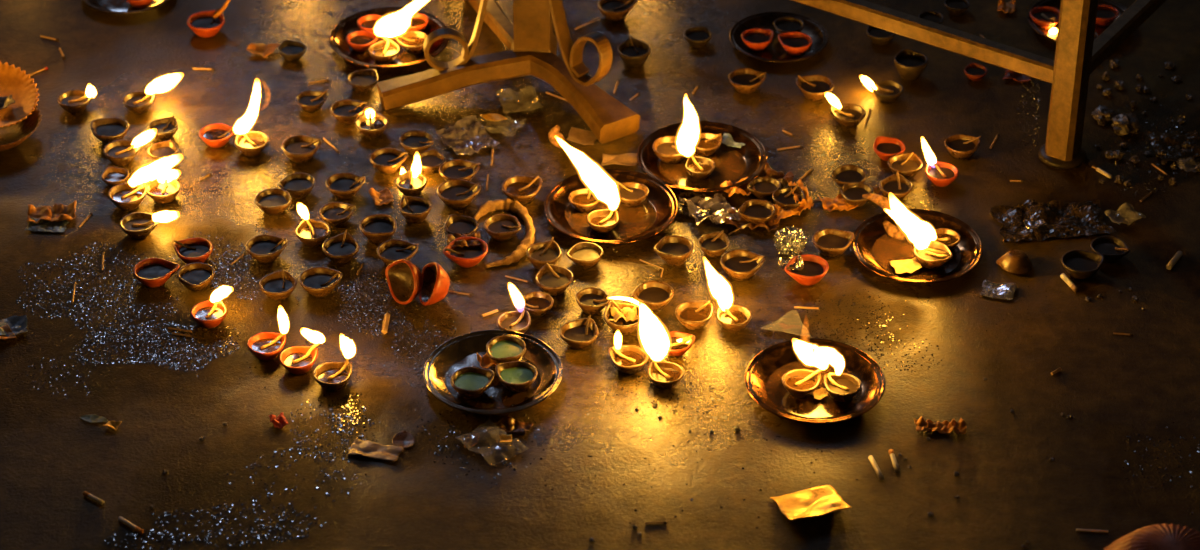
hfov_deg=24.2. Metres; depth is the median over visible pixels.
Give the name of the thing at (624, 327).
oil lamp
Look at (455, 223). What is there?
oil lamp
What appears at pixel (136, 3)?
oil lamp
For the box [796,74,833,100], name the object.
oil lamp
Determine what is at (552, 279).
oil lamp
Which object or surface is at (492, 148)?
matchstick
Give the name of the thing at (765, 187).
oil lamp
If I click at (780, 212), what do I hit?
dry leaf
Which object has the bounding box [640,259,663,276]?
wire
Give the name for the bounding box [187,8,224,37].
oil lamp
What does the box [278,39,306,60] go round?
oil lamp
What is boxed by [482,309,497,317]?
stick
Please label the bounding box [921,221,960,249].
oil lamp
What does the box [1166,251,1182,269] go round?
cigarette
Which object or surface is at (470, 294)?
matchstick
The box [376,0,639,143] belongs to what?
stand
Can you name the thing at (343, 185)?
oil lamp
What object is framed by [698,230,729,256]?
oil lamp
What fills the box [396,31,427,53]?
oil lamp
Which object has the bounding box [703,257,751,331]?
oil lamp
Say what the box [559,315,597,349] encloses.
oil lamp
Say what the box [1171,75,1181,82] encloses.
stone
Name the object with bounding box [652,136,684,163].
oil lamp
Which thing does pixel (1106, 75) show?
stone
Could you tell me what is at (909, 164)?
oil lamp
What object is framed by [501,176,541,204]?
oil lamp
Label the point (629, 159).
paper wrapper
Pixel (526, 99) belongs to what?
plastic wrapper
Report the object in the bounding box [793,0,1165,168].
bench
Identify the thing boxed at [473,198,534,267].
strip
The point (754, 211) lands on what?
oil lamp
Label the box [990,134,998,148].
matchstick
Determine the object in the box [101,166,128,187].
oil lamp
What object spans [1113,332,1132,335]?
matchstick
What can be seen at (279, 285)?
oil lamp
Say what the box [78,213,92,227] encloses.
matchstick
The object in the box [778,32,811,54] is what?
oil lamp
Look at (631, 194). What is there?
oil lamp
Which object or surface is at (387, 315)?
chip
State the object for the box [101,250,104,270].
matchstick
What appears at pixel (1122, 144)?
stone
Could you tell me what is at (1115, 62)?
stone
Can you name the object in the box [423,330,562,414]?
plate
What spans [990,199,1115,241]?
plastic bag
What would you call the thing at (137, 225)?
oil lamp
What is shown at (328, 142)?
matchstick
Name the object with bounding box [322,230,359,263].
oil lamp
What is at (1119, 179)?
stone
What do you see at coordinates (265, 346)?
oil lamp
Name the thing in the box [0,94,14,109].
scrap
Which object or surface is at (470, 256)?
oil lamp
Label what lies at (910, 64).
oil lamp
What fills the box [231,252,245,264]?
matchstick
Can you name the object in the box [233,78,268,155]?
oil lamp
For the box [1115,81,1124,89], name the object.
stone
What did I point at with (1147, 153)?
stone
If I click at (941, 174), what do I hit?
oil lamp
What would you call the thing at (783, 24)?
oil lamp
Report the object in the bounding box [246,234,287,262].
oil lamp
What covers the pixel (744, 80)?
oil lamp
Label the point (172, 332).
incense stick
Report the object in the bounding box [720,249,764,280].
oil lamp
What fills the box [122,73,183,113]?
oil lamp
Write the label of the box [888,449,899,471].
cigarette
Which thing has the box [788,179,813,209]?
dry leaf
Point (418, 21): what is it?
oil lamp
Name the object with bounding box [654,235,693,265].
oil lamp
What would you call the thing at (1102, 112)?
stone
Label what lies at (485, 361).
scrap
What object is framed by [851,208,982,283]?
plate
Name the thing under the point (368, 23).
oil lamp
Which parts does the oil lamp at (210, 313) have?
lamp shade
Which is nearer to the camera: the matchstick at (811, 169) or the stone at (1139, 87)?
the matchstick at (811, 169)
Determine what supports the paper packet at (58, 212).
on the floor
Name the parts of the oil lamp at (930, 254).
lamp shade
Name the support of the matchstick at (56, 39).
on the floor
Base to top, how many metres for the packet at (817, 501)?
0.018 m
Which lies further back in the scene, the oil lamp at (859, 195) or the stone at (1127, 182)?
the stone at (1127, 182)
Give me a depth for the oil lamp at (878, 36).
4.30 m
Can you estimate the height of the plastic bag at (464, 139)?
0.015 m
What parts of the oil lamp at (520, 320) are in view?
lamp shade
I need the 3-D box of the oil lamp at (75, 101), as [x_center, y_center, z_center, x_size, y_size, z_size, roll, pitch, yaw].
[-0.773,-0.261,4.140,0.059,0.039,0.049,0,35,0]
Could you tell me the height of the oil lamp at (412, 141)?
0.026 m
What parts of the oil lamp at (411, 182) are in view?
lamp shade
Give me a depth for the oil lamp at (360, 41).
4.28 m
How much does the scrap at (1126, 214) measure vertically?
0.014 m
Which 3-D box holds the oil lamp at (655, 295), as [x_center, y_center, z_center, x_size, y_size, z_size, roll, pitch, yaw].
[0.072,0.030,3.737,0.052,0.024,0.053,14,37,19]
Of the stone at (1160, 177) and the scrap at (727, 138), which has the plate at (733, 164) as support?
the scrap at (727, 138)
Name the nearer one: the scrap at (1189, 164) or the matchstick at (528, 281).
the matchstick at (528, 281)
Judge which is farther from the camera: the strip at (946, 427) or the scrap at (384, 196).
the scrap at (384, 196)
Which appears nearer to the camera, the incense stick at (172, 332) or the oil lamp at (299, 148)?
the incense stick at (172, 332)
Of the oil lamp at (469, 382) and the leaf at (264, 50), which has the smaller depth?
the oil lamp at (469, 382)
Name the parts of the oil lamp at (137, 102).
lamp shade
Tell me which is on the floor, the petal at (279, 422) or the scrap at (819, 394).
the petal at (279, 422)
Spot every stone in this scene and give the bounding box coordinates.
[1091,105,1117,121]
[1097,119,1106,125]
[1102,71,1110,80]
[1102,89,1111,95]
[1105,150,1112,158]
[1110,59,1118,66]
[1111,113,1140,135]
[1113,150,1125,159]
[1114,175,1123,183]
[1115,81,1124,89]
[1120,142,1127,147]
[1123,179,1131,185]
[1129,155,1139,162]
[1135,85,1143,91]
[1136,74,1142,79]
[1142,86,1150,92]
[1143,151,1152,155]
[1156,150,1166,156]
[1158,174,1163,179]
[1165,62,1175,68]
[1168,178,1176,185]
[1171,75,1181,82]
[1181,141,1192,147]
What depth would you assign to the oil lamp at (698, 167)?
3.97 m
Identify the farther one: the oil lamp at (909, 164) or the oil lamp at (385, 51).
the oil lamp at (385, 51)
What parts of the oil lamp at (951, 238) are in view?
lamp shade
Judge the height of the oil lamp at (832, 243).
0.024 m
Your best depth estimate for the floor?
3.72 m
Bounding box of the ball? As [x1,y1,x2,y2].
[773,226,807,256]
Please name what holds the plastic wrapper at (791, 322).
on the floor
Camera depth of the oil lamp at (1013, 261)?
3.80 m
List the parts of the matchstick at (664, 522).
stem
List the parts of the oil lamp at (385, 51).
lamp shade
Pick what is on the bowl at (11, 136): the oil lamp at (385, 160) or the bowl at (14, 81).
the bowl at (14, 81)
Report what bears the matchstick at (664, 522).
on the floor
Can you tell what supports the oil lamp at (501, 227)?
on the floor
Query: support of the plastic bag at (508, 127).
on the floor
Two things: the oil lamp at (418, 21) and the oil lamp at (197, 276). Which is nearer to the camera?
the oil lamp at (197, 276)
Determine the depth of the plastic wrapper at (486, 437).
3.49 m
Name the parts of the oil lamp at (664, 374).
lamp shade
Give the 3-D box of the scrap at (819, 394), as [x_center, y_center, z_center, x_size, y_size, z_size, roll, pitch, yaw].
[0.281,0.152,3.568,0.019,0.008,0.021,-4,35,-5]
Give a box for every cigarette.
[83,491,103,504]
[118,516,143,533]
[868,455,883,479]
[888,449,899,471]
[1060,273,1078,291]
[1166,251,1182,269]
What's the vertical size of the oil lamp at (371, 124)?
0.027 m
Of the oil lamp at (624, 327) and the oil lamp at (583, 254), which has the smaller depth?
the oil lamp at (624, 327)
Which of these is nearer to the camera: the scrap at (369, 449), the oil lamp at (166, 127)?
the scrap at (369, 449)
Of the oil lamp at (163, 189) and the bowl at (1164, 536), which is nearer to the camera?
the bowl at (1164, 536)
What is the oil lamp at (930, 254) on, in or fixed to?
on the plate at (878, 240)
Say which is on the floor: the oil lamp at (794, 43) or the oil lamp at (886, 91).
the oil lamp at (886, 91)
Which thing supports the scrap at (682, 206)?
on the floor
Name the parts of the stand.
leg, leg, post, leg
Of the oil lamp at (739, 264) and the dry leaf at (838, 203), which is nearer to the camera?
the oil lamp at (739, 264)
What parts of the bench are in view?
rail, leg, rail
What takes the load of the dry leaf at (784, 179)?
on the floor
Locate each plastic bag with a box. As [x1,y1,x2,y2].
[435,116,498,155]
[471,113,525,136]
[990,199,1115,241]
[1146,130,1199,161]
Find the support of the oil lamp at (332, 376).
on the floor
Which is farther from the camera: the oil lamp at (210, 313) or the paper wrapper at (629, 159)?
the paper wrapper at (629, 159)
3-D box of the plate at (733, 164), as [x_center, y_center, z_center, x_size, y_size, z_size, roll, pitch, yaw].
[0.146,-0.165,4.019,0.187,0.018,0.187,24,42,31]
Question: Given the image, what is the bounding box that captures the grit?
[12,60,1199,549]
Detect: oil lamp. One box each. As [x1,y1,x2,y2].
[57,84,95,113]
[90,117,128,143]
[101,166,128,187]
[103,129,156,165]
[108,154,182,210]
[120,211,179,238]
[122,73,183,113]
[127,0,152,7]
[133,258,179,287]
[147,170,180,203]
[148,116,177,139]
[148,140,177,160]
[173,237,212,263]
[177,262,214,290]
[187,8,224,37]
[190,286,232,327]
[199,123,234,147]
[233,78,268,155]
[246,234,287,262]
[247,305,288,360]
[254,188,291,214]
[259,269,296,300]
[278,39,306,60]
[278,173,315,197]
[279,328,324,374]
[281,135,321,162]
[295,90,327,111]
[295,202,330,246]
[299,266,342,296]
[313,334,354,390]
[319,202,355,226]
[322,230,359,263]
[325,172,364,198]
[330,99,366,123]
[346,31,377,51]
[347,69,378,92]
[355,108,388,137]
[357,14,383,33]
[359,213,396,242]
[368,0,428,63]
[369,148,407,173]
[377,239,417,265]
[385,259,422,304]
[394,151,426,195]
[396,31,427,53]
[399,130,433,154]
[399,195,430,223]
[405,13,428,31]
[419,148,445,173]
[419,262,449,305]
[437,179,480,208]
[439,159,479,180]
[443,236,487,267]
[444,214,478,234]
[450,367,494,398]
[484,214,520,240]
[486,335,525,363]
[495,361,537,391]
[497,282,530,332]
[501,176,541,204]
[523,291,553,316]
[526,237,561,269]
[535,263,572,294]
[554,135,618,232]
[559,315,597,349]
[566,242,602,267]
[568,187,599,211]
[575,287,609,314]
[597,0,637,20]
[603,297,639,334]
[608,330,647,373]
[616,181,648,206]
[617,36,650,66]
[632,280,673,310]
[638,302,684,388]
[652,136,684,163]
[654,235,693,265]
[666,331,694,356]
[675,301,712,329]
[677,94,714,178]
[684,26,711,47]
[694,133,722,155]
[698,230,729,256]
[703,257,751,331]
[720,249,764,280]
[728,68,766,93]
[738,199,775,224]
[741,28,773,50]
[747,177,780,199]
[772,183,804,209]
[774,16,804,33]
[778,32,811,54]
[782,338,827,397]
[785,254,828,285]
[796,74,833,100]
[812,228,853,257]
[812,347,861,401]
[824,92,865,127]
[830,164,867,187]
[840,182,873,206]
[859,75,903,102]
[866,25,895,44]
[873,136,904,160]
[879,171,912,200]
[884,192,952,268]
[887,152,922,178]
[894,48,927,80]
[918,11,943,23]
[921,136,958,186]
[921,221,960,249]
[944,0,969,14]
[944,134,980,158]
[964,62,987,80]
[996,250,1031,273]
[1030,6,1059,33]
[1061,250,1104,279]
[1090,236,1129,262]
[1096,5,1118,25]
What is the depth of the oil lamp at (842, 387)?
3.56 m
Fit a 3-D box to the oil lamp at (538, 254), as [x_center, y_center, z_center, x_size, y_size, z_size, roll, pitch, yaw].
[-0.076,-0.025,3.810,0.048,0.031,0.051,0,35,0]
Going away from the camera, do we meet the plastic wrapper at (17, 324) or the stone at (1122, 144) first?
the plastic wrapper at (17, 324)
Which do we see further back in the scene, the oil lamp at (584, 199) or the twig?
the twig
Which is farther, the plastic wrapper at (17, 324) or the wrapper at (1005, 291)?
the wrapper at (1005, 291)
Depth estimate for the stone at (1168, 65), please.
4.25 m
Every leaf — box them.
[80,414,107,422]
[246,43,279,57]
[392,430,414,447]
[481,113,506,120]
[720,177,755,196]
[724,209,779,231]
[761,162,793,186]
[773,194,807,223]
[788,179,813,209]
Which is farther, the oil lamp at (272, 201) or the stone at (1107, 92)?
the stone at (1107, 92)
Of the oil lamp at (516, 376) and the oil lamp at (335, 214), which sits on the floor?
the oil lamp at (335, 214)
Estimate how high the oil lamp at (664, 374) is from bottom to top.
0.116 m
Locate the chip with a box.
[381,312,389,334]
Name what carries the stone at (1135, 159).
on the floor
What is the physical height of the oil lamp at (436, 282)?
0.056 m
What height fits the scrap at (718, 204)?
0.026 m
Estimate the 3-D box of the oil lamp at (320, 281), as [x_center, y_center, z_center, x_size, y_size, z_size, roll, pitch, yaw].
[-0.377,0.011,3.761,0.055,0.027,0.054,15,38,21]
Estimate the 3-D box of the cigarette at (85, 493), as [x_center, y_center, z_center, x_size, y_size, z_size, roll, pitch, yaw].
[-0.616,0.271,3.408,0.031,0.006,0.006,23,41,29]
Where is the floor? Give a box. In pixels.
[0,0,1199,549]
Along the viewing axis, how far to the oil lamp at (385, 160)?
4.01 m
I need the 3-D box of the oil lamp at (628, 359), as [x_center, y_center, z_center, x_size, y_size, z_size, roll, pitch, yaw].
[0.036,0.100,3.613,0.051,0.052,0.050,0,35,0]
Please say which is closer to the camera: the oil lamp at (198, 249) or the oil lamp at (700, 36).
the oil lamp at (198, 249)
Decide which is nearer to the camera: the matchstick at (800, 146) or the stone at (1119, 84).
the matchstick at (800, 146)
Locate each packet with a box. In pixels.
[26,200,75,223]
[770,485,851,519]
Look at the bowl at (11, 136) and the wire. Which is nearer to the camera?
the wire
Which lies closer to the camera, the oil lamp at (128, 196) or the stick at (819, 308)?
the stick at (819, 308)
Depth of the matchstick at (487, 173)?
3.99 m
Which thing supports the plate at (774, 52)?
on the floor
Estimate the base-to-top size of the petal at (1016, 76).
0.010 m
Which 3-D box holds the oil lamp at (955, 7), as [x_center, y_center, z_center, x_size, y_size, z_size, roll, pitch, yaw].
[0.558,-0.420,4.385,0.040,0.018,0.042,0,35,0]
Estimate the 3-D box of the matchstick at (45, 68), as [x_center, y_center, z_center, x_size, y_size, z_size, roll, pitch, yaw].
[-0.849,-0.308,4.237,0.033,0.005,0.005,-27,43,-33]
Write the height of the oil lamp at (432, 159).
0.020 m
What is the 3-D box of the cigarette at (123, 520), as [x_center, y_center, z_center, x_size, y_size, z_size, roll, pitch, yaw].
[-0.564,0.301,3.366,0.040,0.006,0.006,26,43,32]
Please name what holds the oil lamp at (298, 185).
on the floor
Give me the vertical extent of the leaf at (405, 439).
0.005 m
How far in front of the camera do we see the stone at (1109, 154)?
4.04 m
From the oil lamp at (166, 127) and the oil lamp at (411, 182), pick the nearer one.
the oil lamp at (411, 182)
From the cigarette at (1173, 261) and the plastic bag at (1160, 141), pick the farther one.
the plastic bag at (1160, 141)
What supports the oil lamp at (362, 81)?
on the floor
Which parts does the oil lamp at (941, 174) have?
lamp shade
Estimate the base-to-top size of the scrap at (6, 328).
0.008 m
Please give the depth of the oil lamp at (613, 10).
4.37 m
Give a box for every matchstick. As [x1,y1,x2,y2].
[30,67,47,75]
[40,35,58,40]
[71,280,76,302]
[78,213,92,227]
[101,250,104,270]
[193,68,214,70]
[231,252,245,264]
[308,79,329,83]
[323,137,339,152]
[356,262,363,274]
[449,290,472,295]
[485,172,488,189]
[490,147,493,165]
[505,275,529,282]
[613,80,619,92]
[645,521,666,523]
[777,145,802,149]
[796,168,812,182]
[865,109,871,123]
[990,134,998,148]
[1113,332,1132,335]
[1140,191,1152,201]
[1151,164,1169,176]
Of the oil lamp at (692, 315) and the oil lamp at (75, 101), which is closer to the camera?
the oil lamp at (692, 315)
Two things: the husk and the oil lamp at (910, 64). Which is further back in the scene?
the oil lamp at (910, 64)
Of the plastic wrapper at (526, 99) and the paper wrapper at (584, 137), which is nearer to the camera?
the paper wrapper at (584, 137)
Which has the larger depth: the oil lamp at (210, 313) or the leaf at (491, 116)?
the leaf at (491, 116)
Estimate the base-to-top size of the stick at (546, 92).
0.003 m
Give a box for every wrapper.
[0,315,27,335]
[454,420,528,465]
[496,85,542,113]
[566,127,596,144]
[601,153,636,165]
[760,310,811,337]
[980,280,1015,299]
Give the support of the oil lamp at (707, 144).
on the plate at (733, 164)
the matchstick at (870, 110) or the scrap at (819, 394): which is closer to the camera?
the scrap at (819, 394)
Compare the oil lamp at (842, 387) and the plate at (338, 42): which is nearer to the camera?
the oil lamp at (842, 387)
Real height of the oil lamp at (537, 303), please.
0.025 m
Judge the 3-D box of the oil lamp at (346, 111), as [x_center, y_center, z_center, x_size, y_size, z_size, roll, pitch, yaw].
[-0.372,-0.239,4.120,0.050,0.025,0.051,15,38,21]
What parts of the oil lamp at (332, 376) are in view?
lamp shade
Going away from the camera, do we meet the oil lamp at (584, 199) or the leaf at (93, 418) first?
the leaf at (93, 418)
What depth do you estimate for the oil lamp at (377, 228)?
3.86 m
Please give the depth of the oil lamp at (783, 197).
3.93 m
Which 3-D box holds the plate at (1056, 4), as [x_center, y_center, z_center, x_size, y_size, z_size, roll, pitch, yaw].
[0.747,-0.390,4.342,0.166,0.016,0.166,18,39,23]
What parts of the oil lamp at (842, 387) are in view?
lamp shade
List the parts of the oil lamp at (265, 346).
lamp shade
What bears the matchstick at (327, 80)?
on the floor
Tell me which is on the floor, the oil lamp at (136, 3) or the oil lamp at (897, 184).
the oil lamp at (897, 184)
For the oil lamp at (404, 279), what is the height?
0.059 m
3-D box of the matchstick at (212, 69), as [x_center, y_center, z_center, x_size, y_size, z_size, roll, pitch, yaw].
[-0.600,-0.312,4.243,0.034,0.005,0.005,2,35,3]
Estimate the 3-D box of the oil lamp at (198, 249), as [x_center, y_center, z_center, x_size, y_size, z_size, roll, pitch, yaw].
[-0.553,-0.031,3.821,0.051,0.027,0.051,-15,38,-20]
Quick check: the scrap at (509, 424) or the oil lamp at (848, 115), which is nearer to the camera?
the scrap at (509, 424)
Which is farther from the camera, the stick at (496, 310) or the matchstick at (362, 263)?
the matchstick at (362, 263)
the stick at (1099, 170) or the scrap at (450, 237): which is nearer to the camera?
the scrap at (450, 237)
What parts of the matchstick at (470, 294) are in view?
stem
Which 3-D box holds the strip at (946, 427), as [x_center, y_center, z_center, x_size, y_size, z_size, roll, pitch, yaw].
[0.427,0.189,3.518,0.066,0.015,0.022,4,35,5]
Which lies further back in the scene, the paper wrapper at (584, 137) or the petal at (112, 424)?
the paper wrapper at (584, 137)
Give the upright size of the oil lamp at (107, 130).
0.024 m
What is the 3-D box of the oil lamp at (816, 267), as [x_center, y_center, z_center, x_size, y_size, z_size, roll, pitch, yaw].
[0.281,-0.005,3.784,0.056,0.028,0.056,14,37,19]
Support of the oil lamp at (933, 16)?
on the floor
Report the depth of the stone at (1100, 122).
4.11 m
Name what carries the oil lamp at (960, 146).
on the floor
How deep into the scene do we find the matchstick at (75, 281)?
3.77 m
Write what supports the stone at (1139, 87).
on the floor
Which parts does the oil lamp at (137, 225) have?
lamp shade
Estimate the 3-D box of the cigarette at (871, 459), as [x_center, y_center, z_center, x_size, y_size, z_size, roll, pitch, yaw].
[0.341,0.238,3.455,0.006,0.006,0.043,-8,36,-12]
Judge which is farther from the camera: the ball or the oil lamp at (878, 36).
the oil lamp at (878, 36)
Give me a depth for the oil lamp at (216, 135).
4.06 m
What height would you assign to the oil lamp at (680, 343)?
0.038 m
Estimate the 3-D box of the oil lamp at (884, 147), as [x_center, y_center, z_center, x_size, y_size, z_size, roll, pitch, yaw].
[0.416,-0.179,4.038,0.047,0.021,0.049,0,35,0]
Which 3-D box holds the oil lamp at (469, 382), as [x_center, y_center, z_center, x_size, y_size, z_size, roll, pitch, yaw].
[-0.165,0.140,3.573,0.052,0.024,0.053,14,37,19]
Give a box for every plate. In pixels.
[83,0,167,13]
[330,7,449,68]
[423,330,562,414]
[544,169,677,244]
[637,121,766,191]
[729,12,827,62]
[744,338,885,423]
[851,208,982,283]
[1028,0,1131,41]
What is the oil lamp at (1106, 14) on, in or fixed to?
on the plate at (1056, 4)
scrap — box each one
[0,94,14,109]
[0,324,15,338]
[25,217,69,232]
[348,439,403,461]
[368,188,393,205]
[447,231,480,247]
[476,351,497,367]
[499,416,532,434]
[611,304,638,321]
[676,190,711,217]
[679,193,740,224]
[722,133,745,147]
[776,255,803,270]
[813,388,827,399]
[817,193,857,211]
[870,186,882,201]
[890,257,921,273]
[1023,219,1047,228]
[1104,202,1146,224]
[1176,157,1199,172]
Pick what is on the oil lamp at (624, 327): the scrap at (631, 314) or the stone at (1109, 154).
the scrap at (631, 314)
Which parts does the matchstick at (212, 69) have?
stem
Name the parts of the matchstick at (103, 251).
stem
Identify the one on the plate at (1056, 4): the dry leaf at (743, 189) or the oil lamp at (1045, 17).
the oil lamp at (1045, 17)
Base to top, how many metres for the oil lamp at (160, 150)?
0.019 m
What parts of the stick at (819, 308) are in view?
stem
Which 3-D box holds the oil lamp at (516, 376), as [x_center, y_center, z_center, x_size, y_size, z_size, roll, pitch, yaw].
[-0.107,0.133,3.583,0.054,0.023,0.052,0,35,0]
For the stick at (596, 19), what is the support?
on the floor
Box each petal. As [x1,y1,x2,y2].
[103,421,121,430]
[269,412,288,428]
[500,434,511,442]
[997,0,1015,13]
[1003,69,1030,81]
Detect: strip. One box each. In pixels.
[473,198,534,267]
[914,416,966,433]
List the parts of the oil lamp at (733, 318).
lamp shade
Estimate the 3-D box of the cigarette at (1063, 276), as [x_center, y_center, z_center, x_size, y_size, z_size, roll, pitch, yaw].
[0.633,0.010,3.779,0.008,0.008,0.037,-14,37,-18]
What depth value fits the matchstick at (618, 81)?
4.20 m
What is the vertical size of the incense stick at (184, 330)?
0.003 m
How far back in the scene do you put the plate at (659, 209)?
3.91 m
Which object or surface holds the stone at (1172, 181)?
on the floor
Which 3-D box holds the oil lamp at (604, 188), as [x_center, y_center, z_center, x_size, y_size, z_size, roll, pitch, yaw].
[-0.021,-0.134,3.845,0.101,0.160,0.060,0,35,0]
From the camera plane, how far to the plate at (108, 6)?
4.39 m
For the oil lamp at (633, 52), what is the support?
on the floor
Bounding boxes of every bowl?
[0,61,38,127]
[0,106,41,150]
[1104,523,1199,549]
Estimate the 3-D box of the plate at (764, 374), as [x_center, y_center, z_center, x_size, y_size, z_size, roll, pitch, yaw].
[0.275,0.141,3.584,0.180,0.018,0.180,-28,44,-34]
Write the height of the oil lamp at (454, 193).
0.030 m
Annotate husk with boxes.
[1051,367,1061,374]
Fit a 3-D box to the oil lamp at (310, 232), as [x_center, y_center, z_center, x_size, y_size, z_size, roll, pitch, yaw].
[-0.396,-0.068,3.854,0.049,0.050,0.056,0,35,0]
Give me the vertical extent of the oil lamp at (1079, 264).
0.025 m
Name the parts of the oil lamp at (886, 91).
lamp shade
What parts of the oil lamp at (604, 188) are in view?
lamp shade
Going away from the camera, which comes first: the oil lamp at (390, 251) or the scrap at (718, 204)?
the oil lamp at (390, 251)
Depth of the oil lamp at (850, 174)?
3.98 m
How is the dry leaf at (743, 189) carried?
on the floor
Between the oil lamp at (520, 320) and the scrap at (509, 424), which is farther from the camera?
the oil lamp at (520, 320)
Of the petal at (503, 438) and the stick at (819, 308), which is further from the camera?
the stick at (819, 308)
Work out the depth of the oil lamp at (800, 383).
3.56 m
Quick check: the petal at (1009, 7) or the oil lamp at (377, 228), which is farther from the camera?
the petal at (1009, 7)
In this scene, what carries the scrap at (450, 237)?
in the oil lamp at (470, 256)
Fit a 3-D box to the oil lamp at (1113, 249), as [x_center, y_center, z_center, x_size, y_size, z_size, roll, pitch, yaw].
[0.696,-0.034,3.826,0.052,0.026,0.050,0,35,0]
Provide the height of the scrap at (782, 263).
0.015 m
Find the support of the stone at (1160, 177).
on the floor
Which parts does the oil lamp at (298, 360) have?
lamp shade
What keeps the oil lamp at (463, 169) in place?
on the floor
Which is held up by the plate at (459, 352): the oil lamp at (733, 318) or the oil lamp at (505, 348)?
the oil lamp at (505, 348)
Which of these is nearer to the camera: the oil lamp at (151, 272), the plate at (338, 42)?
the oil lamp at (151, 272)
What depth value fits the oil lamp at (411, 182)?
3.96 m
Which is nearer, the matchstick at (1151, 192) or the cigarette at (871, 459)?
the cigarette at (871, 459)
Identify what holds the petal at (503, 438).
on the plastic wrapper at (486, 437)
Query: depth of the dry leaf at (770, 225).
3.89 m
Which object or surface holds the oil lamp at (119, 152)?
on the floor
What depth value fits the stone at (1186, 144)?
4.05 m
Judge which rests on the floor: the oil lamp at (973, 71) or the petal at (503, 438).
the oil lamp at (973, 71)
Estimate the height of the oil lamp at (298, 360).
0.054 m
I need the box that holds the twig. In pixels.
[213,0,229,18]
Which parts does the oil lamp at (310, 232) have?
lamp shade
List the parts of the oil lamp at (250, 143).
lamp shade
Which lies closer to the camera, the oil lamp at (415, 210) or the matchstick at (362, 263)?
the matchstick at (362, 263)
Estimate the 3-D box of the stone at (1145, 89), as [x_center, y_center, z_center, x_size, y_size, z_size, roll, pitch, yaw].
[0.817,-0.277,4.190,0.014,0.009,0.011,0,35,0]
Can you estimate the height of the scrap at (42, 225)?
0.007 m
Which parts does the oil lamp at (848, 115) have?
lamp shade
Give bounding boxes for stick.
[168,327,191,332]
[172,332,191,336]
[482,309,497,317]
[546,92,567,101]
[574,17,600,29]
[794,306,821,309]
[1076,529,1107,532]
[1096,167,1112,178]
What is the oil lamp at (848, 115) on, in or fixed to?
on the floor
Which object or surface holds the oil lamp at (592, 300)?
on the floor
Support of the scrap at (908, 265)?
on the plate at (878, 240)
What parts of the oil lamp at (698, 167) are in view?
lamp shade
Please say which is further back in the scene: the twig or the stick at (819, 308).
the twig
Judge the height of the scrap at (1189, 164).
0.011 m
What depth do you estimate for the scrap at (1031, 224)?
3.86 m
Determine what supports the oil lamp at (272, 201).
on the floor
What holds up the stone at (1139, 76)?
on the floor
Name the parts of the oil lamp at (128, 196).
lamp shade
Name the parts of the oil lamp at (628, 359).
lamp shade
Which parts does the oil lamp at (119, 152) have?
lamp shade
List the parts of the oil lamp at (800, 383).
lamp shade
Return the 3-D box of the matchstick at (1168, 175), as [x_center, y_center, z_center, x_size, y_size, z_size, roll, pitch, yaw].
[0.803,-0.150,4.012,0.005,0.005,0.038,-19,39,-25]
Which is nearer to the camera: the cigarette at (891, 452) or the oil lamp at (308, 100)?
the cigarette at (891, 452)
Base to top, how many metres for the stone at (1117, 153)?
0.014 m
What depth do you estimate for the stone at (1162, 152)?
4.04 m
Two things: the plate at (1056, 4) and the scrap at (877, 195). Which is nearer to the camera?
the scrap at (877, 195)
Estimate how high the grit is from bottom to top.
0.001 m
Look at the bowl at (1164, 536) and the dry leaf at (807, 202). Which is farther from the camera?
the dry leaf at (807, 202)
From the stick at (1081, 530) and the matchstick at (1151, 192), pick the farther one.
the matchstick at (1151, 192)
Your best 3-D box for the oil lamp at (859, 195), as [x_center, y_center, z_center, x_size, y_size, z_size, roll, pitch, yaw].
[0.361,-0.111,3.941,0.047,0.021,0.047,-17,38,-22]
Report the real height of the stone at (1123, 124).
0.027 m
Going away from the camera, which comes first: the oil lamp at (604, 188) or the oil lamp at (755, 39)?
the oil lamp at (604, 188)

